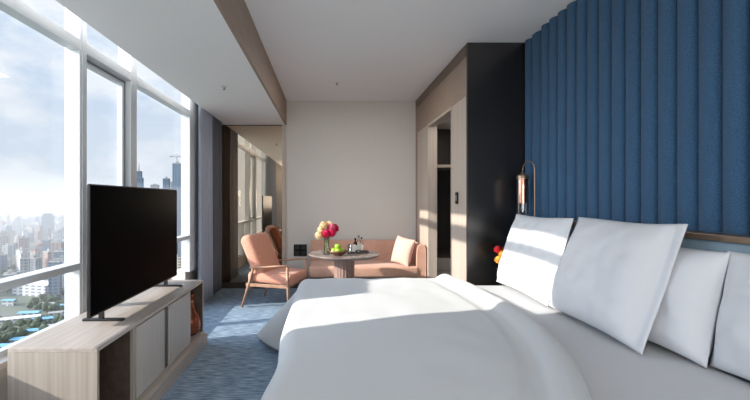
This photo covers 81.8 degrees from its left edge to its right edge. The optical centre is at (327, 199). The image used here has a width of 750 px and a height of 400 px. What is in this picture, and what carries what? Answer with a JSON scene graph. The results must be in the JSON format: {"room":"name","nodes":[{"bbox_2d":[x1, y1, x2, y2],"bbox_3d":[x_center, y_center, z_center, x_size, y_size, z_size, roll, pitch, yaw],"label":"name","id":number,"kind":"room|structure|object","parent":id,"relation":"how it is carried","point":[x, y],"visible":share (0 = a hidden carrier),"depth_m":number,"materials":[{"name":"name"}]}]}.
{"room":"hotel room","nodes":[
{"label":"hotel room","id":0,"kind":"room"},
{"bbox_2d":[172,268,197,279],"bbox_3d":[-1.840,-0.085,2.500,0.160,2.870,8.200,0,0,0],"label":"wall","id":1,"kind":"structure","parent":0,"point":[193,275],"depth_m":5.39,"materials":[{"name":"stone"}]},
{"bbox_2d":[0,354,6,399],"bbox_3d":[-1.750,1.100,1.115,0.100,0.500,5.430,0,0,0],"label":"trim","id":2,"kind":"structure","parent":1,"relation":"attached to","point":[3,360],"depth_m":2.26,"materials":[{"name":"stone"}]},
{"bbox_2d":[0,0,79,356],"bbox_3d":[-1.755,-0.330,2.235,0.110,2.360,1.430,0,0,0],"label":"window","id":3,"kind":"structure","parent":1,"relation":"in","point":[17,9],"depth_m":2.54,"materials":[{"name":"white metal"}]},
{"bbox_2d":[65,8,86,319],"bbox_3d":[-1.752,-0.315,2.985,0.116,2.409,0.070,0,0,0],"label":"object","id":4,"kind":"structure","parent":1,"relation":"attached to","point":[75,60],"depth_m":2.95,"materials":[{"name":"white metal"}]},
{"bbox_2d":[87,44,130,185],"bbox_3d":[-1.755,-0.330,3.365,0.110,2.360,0.690,0,0,0],"label":"window","id":5,"kind":"structure","parent":1,"relation":"in","point":[97,62],"depth_m":3.65,"materials":[{"name":"white metal"}]},
{"bbox_2d":[119,47,136,186],"bbox_3d":[-1.755,-0.315,3.770,0.110,2.409,0.120,0,0,0],"label":"trim","id":6,"kind":"structure","parent":1,"relation":"attached to","point":[127,61],"depth_m":3.72,"materials":[{"name":"white metal"}]},
{"bbox_2d":[137,76,189,241],"bbox_3d":[-1.755,-0.195,4.565,0.110,2.630,1.470,0,0,0],"label":"window","id":7,"kind":"structure","parent":1,"relation":"in","point":[142,86],"depth_m":4.50,"materials":[{"name":"white metal"}]},
{"bbox_2d":[181,93,197,271],"bbox_3d":[-1.755,-0.315,5.580,0.110,2.409,0.560,0,0,0],"label":"trim","id":8,"kind":"structure","parent":1,"relation":"attached to","point":[189,124],"depth_m":5.30,"materials":[{"name":"white metal"}]},
{"bbox_2d":[160,288,297,399],"bbox_3d":[0.170,1.410,2.500,4.060,0.120,8.400,0,0,0],"label":"floor","id":9,"kind":"structure","parent":0,"point":[233,364],"depth_m":3.81,"materials":[{"name":"blue carpet"}]},
{"bbox_2d":[7,280,206,399],"bbox_3d":[-1.380,1.050,3.115,0.490,0.600,1.870,0,0,0],"label":"media console","id":10,"kind":"object","parent":9,"relation":"on","point":[140,356],"visible":0.93,"depth_m":2.59,"materials":[{"name":"brown wood"}]},
{"bbox_2d":[82,184,181,320],"bbox_3d":[-1.395,0.327,3.235,0.250,0.844,1.450,0,0,0],"label":"television","id":11,"kind":"object","parent":10,"relation":"on","point":[132,231],"visible":1,"depth_m":2.96,"materials":[{"name":"black plastic"}]},
{"bbox_2d":[191,293,200,335],"bbox_3d":[-1.255,1.039,3.920,0.184,0.370,0.184,0,0,0],"label":"copper vase","id":12,"kind":"object","parent":10,"relation":"on","point":[195,319],"visible":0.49,"depth_m":3.88,"materials":[{"name":"brown metal"}]},
{"bbox_2d":[241,232,307,307],"bbox_3d":[-0.703,0.899,5.638,0.718,0.909,0.698,0,0,17],"label":"lounge chair","id":13,"kind":"object","parent":9,"relation":"on","point":[265,266],"visible":0.98,"depth_m":5.43,"materials":[{"name":"pink fabric"}]},
{"bbox_2d":[241,232,279,272],"bbox_3d":[-0.885,0.711,5.694,0.165,0.560,0.576,-26,-7,16],"label":"cushion","id":14,"kind":"object","parent":13,"relation":"on","point":[258,248],"depth_m":5.51,"materials":[{"name":"fabric"}]},
{"bbox_2d":[248,267,306,284],"bbox_3d":[-0.647,0.980,5.620,0.600,0.130,0.610,3,1,17],"label":"seat cushion","id":15,"kind":"object","parent":13,"relation":"on","point":[275,275],"depth_m":5.38,"materials":[{"name":"fabric"}]},
{"bbox_2d":[309,249,379,277],"bbox_3d":[0.195,0.995,5.170,0.860,0.710,0.860,0,0,0],"label":"round table","id":16,"kind":"object","parent":9,"relation":"on","point":[344,264],"visible":0.34,"depth_m":5.05,"materials":[{"name":"grey stone"}]},
{"bbox_2d":[315,221,338,254],"bbox_3d":[-0.015,0.443,5.050,0.300,0.394,0.240,0,0,0],"label":"flower vase","id":17,"kind":"object","parent":16,"relation":"on","point":[326,230],"visible":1,"depth_m":5.00,"materials":[{"name":"clear glass"}]},
{"bbox_2d":[328,249,347,255],"bbox_3d":[0.115,0.611,4.980,0.236,0.059,0.236,0,0,0],"label":"fruit bowl","id":18,"kind":"object","parent":16,"relation":"on","point":[335,253],"visible":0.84,"depth_m":4.90,"materials":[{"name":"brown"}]},
{"bbox_2d":[347,250,368,253],"bbox_3d":[0.360,0.630,5.220,0.260,0.020,0.160,0,0,0],"label":"serving tray","id":19,"kind":"object","parent":16,"relation":"on","point":[362,251],"visible":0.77,"depth_m":5.14,"materials":[{"name":"black metal"}]},
{"bbox_2d":[309,240,425,278],"bbox_3d":[0.532,0.975,6.170,1.585,0.750,0.780,0,0,0],"label":"sofa","id":20,"kind":"object","parent":9,"relation":"on","point":[381,266],"visible":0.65,"depth_m":5.82,"materials":[{"name":"pink fabric"}]},
{"bbox_2d":[391,235,415,266],"bbox_3d":[1.041,0.709,5.988,0.261,0.457,0.430,0,0,-30],"label":"throw cushion","id":21,"kind":"object","parent":20,"relation":"on","point":[403,248],"visible":1,"depth_m":5.89,"materials":[{"name":"beige fabric"}]},
{"bbox_2d":[437,250,450,275],"bbox_3d":[1.778,1.050,6.197,0.635,0.600,0.595,0,0,0],"label":"drawer unit","id":22,"kind":"object","parent":9,"relation":"on","point":[443,256],"visible":0.02,"depth_m":5.90,"materials":[{"name":"brown wood"}]},
{"bbox_2d":[477,220,749,399],"bbox_3d":[0.824,0.752,2.345,2.088,1.195,2.810,0,0,0],"label":"bed","id":23,"kind":"object","parent":9,"relation":"on","point":[610,369],"visible":0.04,"depth_m":1.89,"materials":[{"name":"grey fabric"}]},
{"bbox_2d":[257,274,591,399],"bbox_3d":[0.248,0.988,2.459,1.844,0.719,3.445,0,0,0],"label":"duvet","id":24,"kind":"object","parent":23,"relation":"on","point":[445,336],"visible":1,"depth_m":1.96,"materials":[{"name":"grey fabric"}]},
{"bbox_2d":[496,214,573,305],"bbox_3d":[1.578,0.423,3.345,0.410,0.664,0.870,0,0,0],"label":"pillow","id":25,"kind":"object","parent":23,"relation":"on","point":[534,249],"visible":0.94,"depth_m":3.12,"materials":[{"name":"white fabric"}]},
{"bbox_2d":[548,217,687,353],"bbox_3d":[1.580,0.415,2.451,0.444,0.682,0.950,0,0,2],"label":"pillow","id":26,"kind":"object","parent":23,"relation":"on","point":[612,277],"visible":1,"depth_m":2.19,"materials":[{"name":"white fabric"}]},
{"bbox_2d":[647,247,730,367],"bbox_3d":[1.677,0.472,2.239,0.329,0.541,0.800,0,0,2],"label":"pillow","id":27,"kind":"object","parent":23,"relation":"on","point":[685,321],"visible":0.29,"depth_m":1.90,"materials":[{"name":"white fabric"}]},
{"bbox_2d":[709,251,749,379],"bbox_3d":[1.709,0.470,1.466,0.282,0.531,0.800,0,0,-1],"label":"pillow","id":28,"kind":"object","parent":23,"relation":"on","point":[731,351],"visible":0.99,"depth_m":1.73,"materials":[{"name":"white fabric"}]},
{"bbox_3d":[1.672,1.090,3.950,0.355,0.520,0.340,0,0,0],"label":"nightstand","id":29,"kind":"object","parent":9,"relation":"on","visible":0},
{"bbox_2d":[494,246,505,285],"bbox_3d":[1.598,0.622,3.930,0.172,0.413,0.146,0,0,0],"label":"flowers","id":30,"kind":"object","parent":29,"relation":"on","point":[497,249],"visible":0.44,"depth_m":3.91,"materials":[{"name":"red plant"}]},
{"bbox_2d":[517,161,534,216],"bbox_3d":[1.786,0.239,3.861,0.117,1.180,0.242,0,0,0],"label":"bedside lamp","id":31,"kind":"object","parent":29,"relation":"on","point":[522,179],"visible":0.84,"depth_m":3.89,"materials":[{"name":"brown metal"}]},
{"bbox_2d":[221,101,415,278],"bbox_3d":[0.125,-0.085,6.660,4.150,2.870,0.120,0,0,0],"label":"wall","id":32,"kind":"structure","parent":0,"point":[350,165],"depth_m":6.60,"materials":[{"name":"beige paint"}]},
{"bbox_2d":[56,0,284,124],"bbox_3d":[-1.115,-1.335,2.500,0.910,0.369,8.200,0,0,0],"label":"ceiling","id":33,"kind":"structure","parent":32,"relation":"attached to","point":[190,45],"depth_m":3.26,"materials":[{"name":"white paint"}]},
{"bbox_2d":[198,105,212,303],"bbox_3d":[-1.635,-0.086,5.748,0.080,2.848,0.606,0,0,0],"label":"curtain","id":34,"kind":"object","parent":33,"relation":"hanging from","point":[205,142],"visible":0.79,"depth_m":5.64,"materials":[{"name":"grey fabric"}]},
{"bbox_2d":[212,115,221,294],"bbox_3d":[-1.643,-0.086,6.296,0.089,2.848,0.494,0,0,0],"label":"curtain","id":35,"kind":"object","parent":33,"relation":"hanging from","point":[216,124],"visible":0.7,"depth_m":6.28,"materials":[{"name":"fabric"}]},
{"bbox_2d":[214,0,286,124],"bbox_3d":[-0.647,-1.334,2.500,0.025,0.368,8.200,0,0,0],"label":"trim","id":36,"kind":"structure","parent":32,"relation":"attached to","point":[236,14],"depth_m":3.65,"materials":[{"name":"beige laminate"}]},
{"bbox_2d":[221,125,281,287],"bbox_3d":[-1.250,0.101,6.580,1.100,2.498,0.024,0,0,0],"label":"wall mirror","id":37,"kind":"object","parent":32,"relation":"attached to","point":[251,154],"visible":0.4,"depth_m":6.58,"materials":[{"name":"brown mirror"}]},
{"bbox_2d":[282,125,284,264],"bbox_3d":[-0.677,0.101,6.575,0.045,2.499,0.050,0,0,0],"label":"trim","id":38,"kind":"structure","parent":32,"relation":"attached to","point":[283,126],"depth_m":6.55,"materials":[{"name":"brown wood"}]},
{"bbox_2d":[294,244,306,255],"bbox_3d":[-0.425,0.770,6.592,0.200,0.180,0.016,0,0,0],"label":"wall socket","id":39,"kind":"object","parent":32,"relation":"attached to","point":[299,249],"visible":1,"depth_m":6.59,"materials":[{"name":"black plastic"}]},
{"bbox_2d":[245,0,576,100],"bbox_3d":[0.125,-1.595,2.500,4.150,0.150,8.400,0,0,0],"label":"ceiling","id":40,"kind":"structure","parent":0,"point":[376,50],"depth_m":4.00,"materials":[{"name":"white paint"}]},
{"bbox_2d":[416,45,465,241],"bbox_3d":[1.395,-0.085,5.390,0.100,2.870,2.420,0,0,0],"label":"wall","id":41,"kind":"structure","parent":0,"point":[452,89],"depth_m":5.05,"materials":[{"name":"beige laminate"}]},
{"bbox_2d":[427,107,451,277],"bbox_3d":[1.394,0.170,5.213,0.122,2.360,1.115,0,0,0],"label":"trim","id":42,"kind":"structure","parent":41,"relation":"attached to","point":[432,126],"depth_m":5.73,"materials":[{"name":"brown wood"}]},
{"bbox_2d":[416,46,465,107],"bbox_3d":[1.341,-1.450,5.370,0.008,0.100,2.360,0,0,0],"label":"trim","id":43,"kind":"structure","parent":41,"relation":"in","point":[462,54],"depth_m":4.99,"materials":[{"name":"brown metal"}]},
{"bbox_2d":[417,97,465,280],"bbox_3d":[1.393,0.170,5.315,0.104,2.360,2.270,0,0,0],"label":"trim","id":44,"kind":"structure","parent":41,"relation":"attached to","point":[459,109],"depth_m":4.52,"materials":[{"name":"brown wood"}]},
{"bbox_2d":[455,192,457,203],"bbox_3d":[1.333,-0.020,4.460,0.014,0.120,0.080,0,0,0],"label":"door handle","id":45,"kind":"object","parent":41,"relation":"attached to","point":[456,193],"visible":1,"depth_m":4.45,"materials":[{"name":"black plastic"}]},
{"bbox_2d":[437,129,450,249],"bbox_3d":[1.808,0.050,5.400,0.705,2.600,2.400,0,0,0],"label":"wall","id":46,"kind":"structure","parent":0,"point":[443,135],"depth_m":6.50,"materials":[{"name":"grey laminate"}]},
{"bbox_2d":[437,165,450,169],"bbox_3d":[1.778,-0.465,6.192,0.635,0.038,0.605,0,0,0],"label":"closet shelf","id":47,"kind":"object","parent":46,"relation":"attached to","point":[439,167],"visible":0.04,"depth_m":5.95,"materials":[{"name":"brown wood"}]},
{"bbox_2d":[437,117,450,128],"bbox_3d":[1.772,-1.090,5.350,0.655,0.040,2.300,0,0,0],"label":"ceiling","id":48,"kind":"structure","parent":0,"point":[446,124],"depth_m":6.17,"materials":[{"name":"white paint"}]},
{"label":"outside","id":49,"kind":"structure","parent":0,"visible":0},
{"bbox_2d":[0,225,169,341],"bbox_3d":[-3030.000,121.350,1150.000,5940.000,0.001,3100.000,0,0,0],"label":"ground","id":50,"kind":"structure","parent":49,"point":[5,311],"depth_m":509.09,"materials":[{"name":"grey concrete"}]},
{"bbox_2d":[0,220,4,231],"bbox_3d":[-1190.098,96.490,1563.868,23.332,49.720,15.031,0,0,2],"label":"building","id":51,"kind":"structure","parent":50,"relation":"on","point":[2,223],"depth_m":1556.67,"materials":[{"name":"grey concrete"}]},
{"bbox_2d":[0,252,6,271],"bbox_3d":[-532.401,103.151,701.378,13.624,36.397,9.827,0,0,-26],"label":"building","id":52,"kind":"structure","parent":50,"relation":"on","point":[3,257],"depth_m":699.25,"materials":[{"name":"grey concrete"}]},
{"bbox_2d":[0,234,7,251],"bbox_3d":[-673.049,95.682,891.578,15.221,51.336,9.245,0,0,-35],"label":"building","id":53,"kind":"structure","parent":50,"relation":"on","point":[4,238],"depth_m":888.26,"materials":[{"name":"grey concrete"}]},
{"bbox_2d":[0,323,8,333],"bbox_3d":[-293.474,116.251,388.793,8.684,10.198,8.441,0,0,19],"label":"tree","id":54,"kind":"object","parent":50,"relation":"on","point":[4,326],"visible":0.98,"depth_m":386.49,"materials":[{"name":"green plant"}]},
{"bbox_2d":[0,334,13,342],"bbox_3d":[-266.918,115.898,357.238,9.471,10.905,9.080,0,0,-23],"label":"tree","id":55,"kind":"object","parent":50,"relation":"on","point":[5,337],"visible":0.91,"depth_m":354.28,"materials":[{"name":"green plant"}]},
{"bbox_2d":[2,224,11,232],"bbox_3d":[-1017.856,99.229,1363.602,17.118,44.243,21.187,0,0,16],"label":"building","id":56,"kind":"structure","parent":50,"relation":"on","point":[6,226],"depth_m":1360.07,"materials":[{"name":"grey concrete"}]},
{"bbox_2d":[4,215,9,223],"bbox_3d":[-1387.701,93.415,1858.234,23.675,55.870,14.783,0,0,25],"label":"building","id":57,"kind":"structure","parent":50,"relation":"on","point":[6,218],"depth_m":1853.56,"materials":[{"name":"grey concrete"}]},
{"bbox_2d":[4,229,9,244],"bbox_3d":[-822.127,98.442,1099.787,15.483,45.816,11.210,0,0,-34],"label":"building","id":58,"kind":"structure","parent":50,"relation":"on","point":[6,230],"depth_m":1097.66,"materials":[{"name":"grey concrete"}]},
{"bbox_2d":[2,243,12,257],"bbox_3d":[-640.328,103.952,858.577,13.543,34.795,10.067,0,0,7],"label":"building","id":59,"kind":"structure","parent":50,"relation":"on","point":[6,249],"depth_m":854.44,"materials":[{"name":"grey concrete"}]},
{"bbox_2d":[1,299,17,305],"bbox_3d":[-366.813,117.763,496.005,14.117,7.175,10.392,0,0,-4],"label":"shed","id":60,"kind":"object","parent":50,"relation":"on","point":[5,302],"visible":1,"depth_m":492.10,"materials":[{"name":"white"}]},
{"bbox_2d":[7,257,11,269],"bbox_3d":[-565.161,110.738,753.004,15.979,21.225,14.180,0,0,22],"label":"building","id":61,"kind":"structure","parent":50,"relation":"on","point":[9,261],"depth_m":752.20,"materials":[{"name":"grey concrete"}]},
{"bbox_2d":[2,271,17,277],"bbox_3d":[-442.845,110.141,598.731,14.247,22.418,15.308,0,0,-23],"label":"building","id":62,"kind":"structure","parent":50,"relation":"on","point":[9,273],"depth_m":593.30,"materials":[{"name":"grey"}]},
{"bbox_2d":[13,241,17,254],"bbox_3d":[-686.640,105.807,950.089,10.521,31.086,14.420,0,0,-21],"label":"building","id":63,"kind":"structure","parent":50,"relation":"on","point":[16,242],"depth_m":943.24,"materials":[{"name":"grey concrete"}]},
{"bbox_2d":[15,217,20,234],"bbox_3d":[-1080.643,90.535,1498.616,17.008,61.630,13.636,0,0,-33],"label":"building","id":64,"kind":"structure","parent":50,"relation":"on","point":[17,220],"depth_m":1494.11,"materials":[{"name":"grey concrete"}]},
{"bbox_2d":[9,336,26,342],"bbox_3d":[-255.776,117.878,359.424,16.284,6.944,8.740,0,0,-16],"label":"shed","id":65,"kind":"object","parent":50,"relation":"on","point":[13,339],"visible":0.36,"depth_m":355.66,"materials":[{"name":"blue metal"}]},
{"bbox_2d":[14,319,25,327],"bbox_3d":[-287.424,116.016,401.416,9.084,10.668,8.830,0,0,-34],"label":"tree","id":66,"kind":"object","parent":50,"relation":"on","point":[20,322],"visible":0.94,"depth_m":399.20,"materials":[{"name":"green plant"}]},
{"bbox_2d":[0,314,41,324],"bbox_3d":[-308.903,117.720,420.343,48.000,7.260,11.000,0,0,-26],"label":"shed","id":67,"kind":"object","parent":50,"relation":"on","point":[27,317],"visible":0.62,"depth_m":419.79,"materials":[{"name":"white"}]},
{"bbox_2d":[15,247,28,254],"bbox_3d":[-535.933,101.769,753.798,12.960,39.162,15.075,0,0,22],"label":"building","id":68,"kind":"structure","parent":50,"relation":"on","point":[21,248],"depth_m":749.45,"materials":[{"name":"grey"}]},
{"bbox_2d":[16,250,28,271],"bbox_3d":[-491.805,101.215,693.203,12.642,40.270,12.883,0,0,29],"label":"building","id":69,"kind":"structure","parent":50,"relation":"on","point":[19,255],"depth_m":688.33,"materials":[{"name":"grey concrete"}]},
{"bbox_2d":[17,328,28,335],"bbox_3d":[-264.936,116.124,373.228,8.704,10.453,9.079,0,0,-32],"label":"tree","id":70,"kind":"object","parent":50,"relation":"on","point":[24,331],"visible":0.75,"depth_m":371.01,"materials":[{"name":"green plant"}]},
{"bbox_2d":[18,235,28,248],"bbox_3d":[-590.727,95.171,833.972,16.815,52.357,9.388,0,0,-41],"label":"building","id":71,"kind":"structure","parent":50,"relation":"on","point":[23,241],"depth_m":831.39,"materials":[{"name":"grey concrete"}]},
{"bbox_2d":[20,255,29,273],"bbox_3d":[-405.655,97.684,575.927,10.587,47.332,9.457,0,0,-29],"label":"building","id":72,"kind":"structure","parent":50,"relation":"on","point":[24,262],"depth_m":572.52,"materials":[{"name":"grey concrete"}]},
{"bbox_2d":[22,229,28,236],"bbox_3d":[-903.229,104.218,1282.836,11.913,34.264,15.045,0,0,44],"label":"building","id":73,"kind":"structure","parent":50,"relation":"on","point":[25,232],"depth_m":1280.48,"materials":[{"name":"grey concrete"}]},
{"bbox_2d":[26,302,32,309],"bbox_3d":[-330.072,117.084,474.667,7.538,8.532,5.990,0,0,-2],"label":"tree","id":74,"kind":"object","parent":50,"relation":"on","point":[29,305],"visible":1,"depth_m":473.02,"materials":[{"name":"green plant"}]},
{"bbox_2d":[17,310,42,315],"bbox_3d":[-306.913,117.747,442.862,19.877,7.206,10.617,0,0,-8],"label":"shed","id":75,"kind":"object","parent":50,"relation":"on","point":[20,313],"visible":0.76,"depth_m":439.40,"materials":[{"name":"blue metal"}]},
{"bbox_2d":[29,231,33,242],"bbox_3d":[-850.630,105.117,1232.964,11.606,32.466,13.302,0,0,-23],"label":"building","id":76,"kind":"structure","parent":50,"relation":"on","point":[31,234],"depth_m":1227.82,"materials":[{"name":"grey concrete"}]},
{"bbox_2d":[26,328,38,333],"bbox_3d":[-264.418,117.774,381.542,17.360,7.152,10.225,0,0,-23],"label":"shed","id":77,"kind":"object","parent":50,"relation":"on","point":[31,329],"visible":0.2,"depth_m":379.90,"materials":[{"name":"blue metal"}]},
{"bbox_2d":[30,297,38,305],"bbox_3d":[-333.748,115.770,488.753,7.835,11.159,9.860,0,0,-37],"label":"tree","id":78,"kind":"object","parent":50,"relation":"on","point":[33,300],"visible":0.95,"depth_m":485.66,"materials":[{"name":"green plant"}]},
{"bbox_2d":[30,248,39,256],"bbox_3d":[-601.379,110.631,883.495,15.388,21.438,10.534,0,0,22],"label":"building","id":79,"kind":"structure","parent":50,"relation":"on","point":[35,251],"depth_m":880.49,"materials":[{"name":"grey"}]},
{"bbox_2d":[30,322,39,327],"bbox_3d":[-269.693,116.893,396.110,6.259,8.915,7.877,0,0,36],"label":"tree","id":80,"kind":"object","parent":50,"relation":"on","point":[33,324],"visible":0.86,"depth_m":394.40,"materials":[{"name":"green plant"}]},
{"bbox_2d":[30,255,41,271],"bbox_3d":[-440.563,102.123,642.346,17.258,38.453,15.376,0,0,-2],"label":"building","id":81,"kind":"structure","parent":50,"relation":"on","point":[35,262],"depth_m":637.30,"materials":[{"name":"grey concrete"}]},
{"bbox_2d":[34,230,39,241],"bbox_3d":[-763.000,99.490,1128.832,10.063,43.721,10.620,0,0,-1],"label":"building","id":82,"kind":"structure","parent":50,"relation":"on","point":[36,233],"depth_m":1123.96,"materials":[{"name":"grey concrete"}]},
{"bbox_2d":[13,280,62,296],"bbox_3d":[-375.078,112.530,556.151,54.000,17.640,28.000,0,0,14],"label":"building","id":83,"kind":"structure","parent":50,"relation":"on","point":[39,287],"depth_m":543.25,"materials":[{"name":"white concrete"}]},
{"bbox_2d":[33,316,42,322],"bbox_3d":[-276.207,115.981,409.342,9.144,10.738,8.888,0,0,25],"label":"tree","id":84,"kind":"object","parent":50,"relation":"on","point":[38,319],"visible":0.91,"depth_m":407.32,"materials":[{"name":"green plant"}]},
{"bbox_2d":[34,225,42,241],"bbox_3d":[-822.485,95.732,1222.121,16.893,51.237,13.547,0,0,0],"label":"building","id":85,"kind":"structure","parent":50,"relation":"on","point":[38,227],"depth_m":1217.97,"materials":[{"name":"grey concrete"}]},
{"bbox_2d":[34,240,42,248],"bbox_3d":[-684.647,108.303,1019.534,17.235,26.094,9.433,0,0,1],"label":"building","id":86,"kind":"structure","parent":50,"relation":"on","point":[38,241],"depth_m":1015.17,"materials":[{"name":"grey concrete"}]},
{"bbox_2d":[35,244,42,254],"bbox_3d":[-623.694,108.057,932.298,16.440,26.586,14.134,0,0,-19],"label":"building","id":87,"kind":"structure","parent":50,"relation":"on","point":[39,246],"depth_m":926.58,"materials":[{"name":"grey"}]},
{"bbox_2d":[35,303,42,309],"bbox_3d":[-314.971,116.625,468.691,6.635,9.450,8.350,0,0,6],"label":"tree","id":88,"kind":"object","parent":50,"relation":"on","point":[39,305],"visible":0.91,"depth_m":466.71,"materials":[{"name":"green plant"}]},
{"bbox_2d":[32,316,53,323],"bbox_3d":[-277.622,117.775,420.343,19.597,7.151,10.220,0,0,-26],"label":"shed","id":89,"kind":"object","parent":50,"relation":"on","point":[47,318],"visible":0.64,"depth_m":418.87,"materials":[{"name":"blue"}]},
{"bbox_2d":[38,324,48,329],"bbox_3d":[-253.048,115.985,383.760,8.881,10.730,9.136,0,0,40],"label":"tree","id":90,"kind":"object","parent":50,"relation":"on","point":[43,326],"visible":0.56,"depth_m":381.62,"materials":[{"name":"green plant"}]},
{"bbox_2d":[42,227,50,241],"bbox_3d":[-755.327,96.396,1155.053,15.991,49.908,15.374,0,0,-11],"label":"building","id":91,"kind":"structure","parent":50,"relation":"on","point":[46,232],"depth_m":1148.09,"materials":[{"name":"grey concrete"}]},
{"bbox_2d":[42,249,51,267],"bbox_3d":[-464.069,101.358,716.505,16.100,39.984,14.366,0,0,27],"label":"building","id":92,"kind":"structure","parent":50,"relation":"on","point":[46,255],"depth_m":711.13,"materials":[{"name":"grey concrete"}]},
{"bbox_2d":[43,238,50,250],"bbox_3d":[-593.125,100.528,907.052,10.809,41.644,13.019,0,0,-15],"label":"building","id":93,"kind":"structure","parent":50,"relation":"on","point":[47,242],"depth_m":902.03,"materials":[{"name":"grey concrete"}]},
{"bbox_2d":[42,302,51,311],"bbox_3d":[-305.396,115.880,467.224,9.667,10.941,7.682,0,0,-29],"label":"tree","id":94,"kind":"object","parent":50,"relation":"on","point":[45,305],"visible":0.87,"depth_m":464.32,"materials":[{"name":"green plant"}]},
{"bbox_2d":[41,213,54,231],"bbox_3d":[-911.628,82.566,1400.000,30.600,77.568,28.600,0,0,-17],"label":"building","id":95,"kind":"structure","parent":50,"relation":"on","point":[48,219],"depth_m":1388.93,"materials":[{"name":"grey concrete"}]},
{"bbox_2d":[46,295,56,301],"bbox_3d":[-320.323,115.964,498.461,8.915,10.772,9.172,0,0,6],"label":"tree","id":96,"kind":"object","parent":50,"relation":"on","point":[51,298],"visible":0.94,"depth_m":496.08,"materials":[{"name":"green plant"}]},
{"bbox_2d":[48,304,55,311],"bbox_3d":[-295.731,116.172,459.389,8.624,10.356,8.995,0,0,-8],"label":"tree","id":97,"kind":"object","parent":50,"relation":"on","point":[51,307],"visible":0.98,"depth_m":457.29,"materials":[{"name":"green plant"}]},
{"bbox_2d":[48,258,61,298],"bbox_3d":[-332.911,96.166,524.872,12.881,50.369,8.915,0,0,-17],"label":"building","id":98,"kind":"structure","parent":50,"relation":"on","point":[54,283],"depth_m":521.29,"materials":[{"name":"grey concrete"}]},
{"bbox_2d":[48,310,63,315],"bbox_3d":[-280.136,117.832,442.862,13.203,7.036,9.397,0,0,-27],"label":"shed","id":99,"kind":"object","parent":50,"relation":"on","point":[51,313],"visible":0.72,"depth_m":440.37,"materials":[{"name":"grey"}]},
{"bbox_2d":[53,313,60,319],"bbox_3d":[-266.610,116.517,423.394,8.540,9.665,6.787,0,0,32],"label":"tree","id":100,"kind":"object","parent":50,"relation":"on","point":[55,316],"visible":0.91,"depth_m":420.97,"materials":[{"name":"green plant"}]},
{"bbox_2d":[51,239,64,260],"bbox_3d":[-433.576,92.361,690.959,14.359,57.977,13.423,0,0,-10],"label":"building","id":101,"kind":"structure","parent":50,"relation":"on","point":[57,244],"depth_m":685.06,"materials":[{"name":"grey concrete"}]},
{"bbox_2d":[53,248,64,257],"bbox_3d":[-412.640,97.937,662.238,16.450,46.826,15.067,0,0,-24],"label":"building","id":102,"kind":"structure","parent":50,"relation":"on","point":[56,254],"depth_m":655.76,"materials":[{"name":"grey concrete"}]},
{"bbox_2d":[56,229,62,240],"bbox_3d":[-603.715,93.608,967.347,14.332,55.484,11.827,0,0,-28],"label":"building","id":103,"kind":"structure","parent":50,"relation":"on","point":[59,234],"depth_m":963.26,"materials":[{"name":"grey concrete"}]},
{"bbox_2d":[57,255,64,285],"bbox_3d":[-374.930,99.777,606.015,14.260,43.146,8.949,0,0,-29],"label":"building","id":104,"kind":"structure","parent":50,"relation":"on","point":[61,258],"depth_m":603.38,"materials":[{"name":"grey concrete"}]},
{"bbox_2d":[57,222,64,230],"bbox_3d":[-969.643,100.976,1566.052,26.691,40.747,15.423,0,0,-29],"label":"building","id":105,"kind":"structure","parent":50,"relation":"on","point":[61,224],"depth_m":1557.81,"materials":[{"name":"grey"}]},
{"bbox_2d":[59,215,64,222],"bbox_3d":[-1273.339,95.475,2056.218,18.985,51.751,21.290,0,0,44],"label":"building","id":106,"kind":"structure","parent":50,"relation":"on","point":[62,217],"depth_m":2050.70,"materials":[{"name":"grey concrete"}]},
{"bbox_2d":[137,171,143,186],"bbox_3d":[-659.302,10.417,1500.000,26.600,221.866,24.600,0,0,-11],"label":"building","id":107,"kind":"structure","parent":50,"relation":"on","point":[140,181],"depth_m":1490.83,"materials":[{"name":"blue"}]},
{"bbox_2d":[163,177,169,188],"bbox_3d":[-375.581,33.756,1000.000,14.600,175.187,14.600,0,0,-11],"label":"building","id":108,"kind":"structure","parent":50,"relation":"on","point":[166,181],"depth_m":993.35,"materials":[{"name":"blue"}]},
{"bbox_2d":[170,254,180,279],"bbox_3d":[-217.678,99.843,617.956,16.165,43.014,9.578,0,0,5],"label":"building","id":109,"kind":"structure","parent":50,"relation":"on","point":[178,257],"depth_m":613.18,"materials":[{"name":"grey concrete"}]},
{"bbox_2d":[172,161,180,256],"bbox_3d":[-315.000,20.501,900.000,17.600,201.699,17.600,0,0,-9],"label":"building","id":110,"kind":"structure","parent":50,"relation":"on","point":[176,167],"depth_m":892.17,"materials":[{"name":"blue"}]},
{"bbox_3d":[2.000,-0.085,1.275,0.080,2.870,5.750,0,0,0],"label":"wall","id":111,"kind":"structure","parent":0,"visible":0},
{"bbox_2d":[466,43,524,285],"bbox_3d":[1.653,-0.085,4.165,0.615,2.870,0.030,0,0,0],"label":"wall panel","id":112,"kind":"object","parent":111,"relation":"attached to","point":[495,72],"depth_m":4.15,"materials":[{"name":"black wood"}]},
{"bbox_2d":[525,0,749,234],"bbox_3d":[1.910,-0.084,1.369,0.096,2.867,5.552,0,0,0],"label":"wall panel","id":113,"kind":"object","parent":111,"relation":"attached to","point":[637,111],"visible":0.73,"depth_m":2.56,"materials":[{"name":"blue fabric"}]},
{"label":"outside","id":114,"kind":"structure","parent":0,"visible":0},
{"bbox_2d":[0,201,64,220],"bbox_3d":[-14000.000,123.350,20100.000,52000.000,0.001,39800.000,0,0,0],"label":"sky","id":115,"kind":"structure","parent":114,"point":[24,210],"depth_m":5583.91,"materials":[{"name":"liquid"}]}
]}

